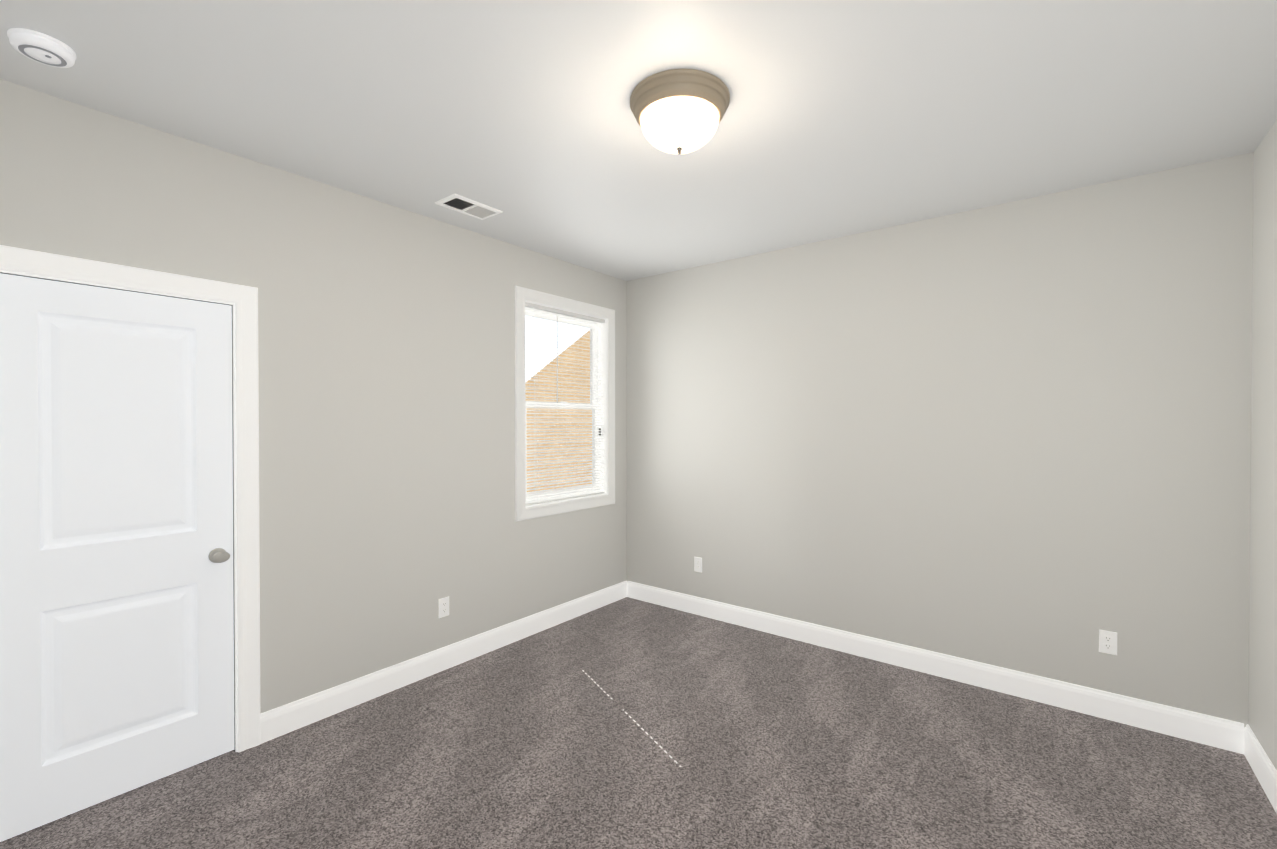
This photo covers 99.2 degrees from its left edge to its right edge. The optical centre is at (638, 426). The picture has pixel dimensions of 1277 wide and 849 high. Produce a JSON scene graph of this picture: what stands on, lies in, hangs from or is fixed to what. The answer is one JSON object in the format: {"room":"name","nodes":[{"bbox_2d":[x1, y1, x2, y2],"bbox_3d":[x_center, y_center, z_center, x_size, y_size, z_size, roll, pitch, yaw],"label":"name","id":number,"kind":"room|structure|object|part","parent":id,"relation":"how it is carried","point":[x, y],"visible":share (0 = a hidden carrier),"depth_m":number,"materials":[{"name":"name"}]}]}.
{"room":"empty bedroom","nodes":[
{"label":"empty bedroom","id":0,"kind":"room"},
{"bbox_2d":[0,79,626,713],"bbox_3d":[-1.389,0.121,3.106,0.120,2.700,4.273,0,1,38],"label":"wall","id":1,"kind":"structure","parent":0,"point":[386,363],"depth_m":2.86,"materials":[{"name":"grey paint"}]},
{"bbox_2d":[0,273,233,841],"bbox_3d":[-2.037,0.463,2.163,0.106,2.008,0.714,0,1,38],"label":"door","id":2,"kind":"structure","parent":1,"relation":"in","point":[116,577],"depth_m":2.14,"materials":[{"name":"white wood"}]},
{"bbox_3d":[-1.839,0.572,2.389,0.071,0.066,0.066,0,1,38],"label":"knob","id":3,"kind":"part","parent":2,"relation":"part of","materials":[{"name":"grey metal"}]},
{"bbox_2d":[0,245,260,751],"bbox_3d":[-2.086,0.421,2.202,0.140,2.115,0.904,0,1,38],"label":"door frame","id":4,"kind":"structure","parent":1,"relation":"attached to","point":[243,298],"depth_m":2.46,"materials":[{"name":"white wood"}]},
{"bbox_2d":[260,581,626,743],"bbox_3d":[-1.336,1.404,3.075,0.014,0.135,4.033,0,1,38],"label":"baseboard","id":5,"kind":"structure","parent":1,"relation":"attached to","point":[291,717],"depth_m":3.14,"materials":[{"name":"white wood"}]},
{"bbox_2d":[439,596,448,617],"bbox_3d":[-1.174,1.093,3.285,0.008,0.114,0.070,0,1,38],"label":"outlet","id":6,"kind":"object","parent":1,"relation":"attached to","point":[441,601],"depth_m":3.28,"materials":[{"name":"white plastic"}]},
{"bbox_3d":[-1.172,1.093,3.284,0.002,0.067,0.034,0,1,38],"label":"electrical outlet receptacles on the left wall","id":7,"kind":"part","parent":6,"relation":"part of","materials":[{"name":"white plastic"}]},
{"bbox_2d":[515,286,614,521],"bbox_3d":[-0.567,-0.158,4.149,0.149,1.606,1.036,0,1,38],"label":"window","id":8,"kind":"structure","parent":1,"relation":"in","point":[599,321],"depth_m":4.14,"materials":[{"name":"white"}]},
{"bbox_3d":[-0.598,-0.158,4.172,0.024,1.296,0.726,0,1,38],"label":"glass","id":9,"kind":"part","parent":8,"relation":"part of","materials":[{"name":"clear glass"}]},
{"bbox_3d":[-0.601,-0.158,4.175,0.065,1.430,0.860,0,1,38],"label":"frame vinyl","id":10,"kind":"part","parent":8,"relation":"part of","materials":[{"name":"white plastic"}]},
{"bbox_2d":[0,597,1276,848],"bbox_3d":[0.081,1.530,1.970,3.850,0.100,4.273,0,1,38],"label":"floor","id":11,"kind":"structure","parent":0,"point":[628,723],"depth_m":2.34,"materials":[{"name":"carpet"}]},
{"bbox_2d":[0,0,1276,280],"bbox_3d":[0.081,-1.280,1.946,3.850,0.120,4.273,0,1,38],"label":"ceiling","id":12,"kind":"structure","parent":0,"point":[840,118],"depth_m":2.02,"materials":[{"name":"white paint"}]},
{"bbox_2d":[7,28,75,67],"bbox_3d":[-1.900,-1.197,1.734,0.148,0.042,0.148,0,1,38],"label":"smoke detector","id":13,"kind":"object","parent":12,"relation":"attached to","point":[42,48],"visible":1,"depth_m":1.71,"materials":[{"name":"white plastic"}]},
{"bbox_2d":[435,194,502,219],"bbox_3d":[-0.947,-1.223,3.046,0.190,0.011,0.310,0,1,38],"label":"ceiling vent","id":14,"kind":"object","parent":12,"relation":"in","point":[467,206],"visible":1,"depth_m":3.03,"materials":[{"name":"white plastic"}]},
{"bbox_2d":[630,69,729,153],"bbox_3d":[0.153,-1.120,2.035,0.372,0.201,0.372,0,1,38],"label":"flush-mount light fixture","id":15,"kind":"object","parent":12,"relation":"attached to","point":[678,111],"visible":1,"depth_m":1.93,"materials":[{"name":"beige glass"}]},
{"bbox_3d":[0.153,-1.100,2.036,0.294,0.120,0.294,0,1,38],"label":"glass","id":16,"kind":"part","parent":15,"relation":"part of","materials":[{"name":"white glass"}]},
{"bbox_2d":[627,152,1253,727],"bbox_3d":[1.359,0.117,3.595,3.610,2.700,0.120,0,1,38],"label":"wall","id":17,"kind":"structure","parent":0,"point":[1013,436],"depth_m":3.05,"materials":[{"name":"grey paint"}]},
{"bbox_2d":[694,557,701,572],"bbox_3d":[0.463,1.073,4.223,0.070,0.114,0.006,0,1,38],"label":"outlet","id":18,"kind":"object","parent":17,"relation":"attached to","point":[700,564],"visible":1,"depth_m":4.22,"materials":[{"name":"white plastic"}]},
{"bbox_2d":[627,581,1243,753],"bbox_3d":[1.318,1.400,3.553,3.582,0.135,0.014,0,1,38],"label":"baseboard","id":19,"kind":"structure","parent":17,"relation":"attached to","point":[1218,732],"depth_m":3.06,"materials":[{"name":"white wood"}]},
{"bbox_2d":[1099,629,1116,654],"bbox_3d":[2.364,1.088,2.738,0.070,0.114,0.008,0,1,38],"label":"outlet","id":20,"kind":"object","parent":17,"relation":"attached to","point":[1102,641],"depth_m":2.74,"materials":[{"name":"white plastic"}]},
{"bbox_3d":[2.363,1.088,2.736,0.034,0.067,0.002,0,1,38],"label":"electrical outlet receptacles on the back wall","id":21,"kind":"part","parent":20,"relation":"part of","materials":[{"name":"white plastic"}]},
{"bbox_2d":[1248,120,1276,769],"bbox_3d":[1.552,0.140,0.811,0.120,2.700,4.273,0,1,38],"label":"wall","id":22,"kind":"structure","parent":0,"point":[1262,713],"depth_m":2.27,"materials":[{"name":"grey paint"}]},
{"bbox_2d":[1244,724,1276,813],"bbox_3d":[1.499,1.422,0.863,0.014,0.135,4.033,0,1,38],"label":"baseboard","id":23,"kind":"structure","parent":22,"relation":"attached to","point":[1261,764],"depth_m":2.25,"materials":[{"name":"white wood"}]},
{"label":"outside","id":24,"kind":"structure","parent":0,"visible":0},
{"bbox_2d":[525,330,591,493],"bbox_3d":[-1.287,-1.033,8.006,0.001,6.126,9.000,0,1,38],"label":"brick building","id":25,"kind":"structure","parent":24,"point":[539,388],"depth_m":8.19,"materials":[{"name":"beige brick"}]}
]}

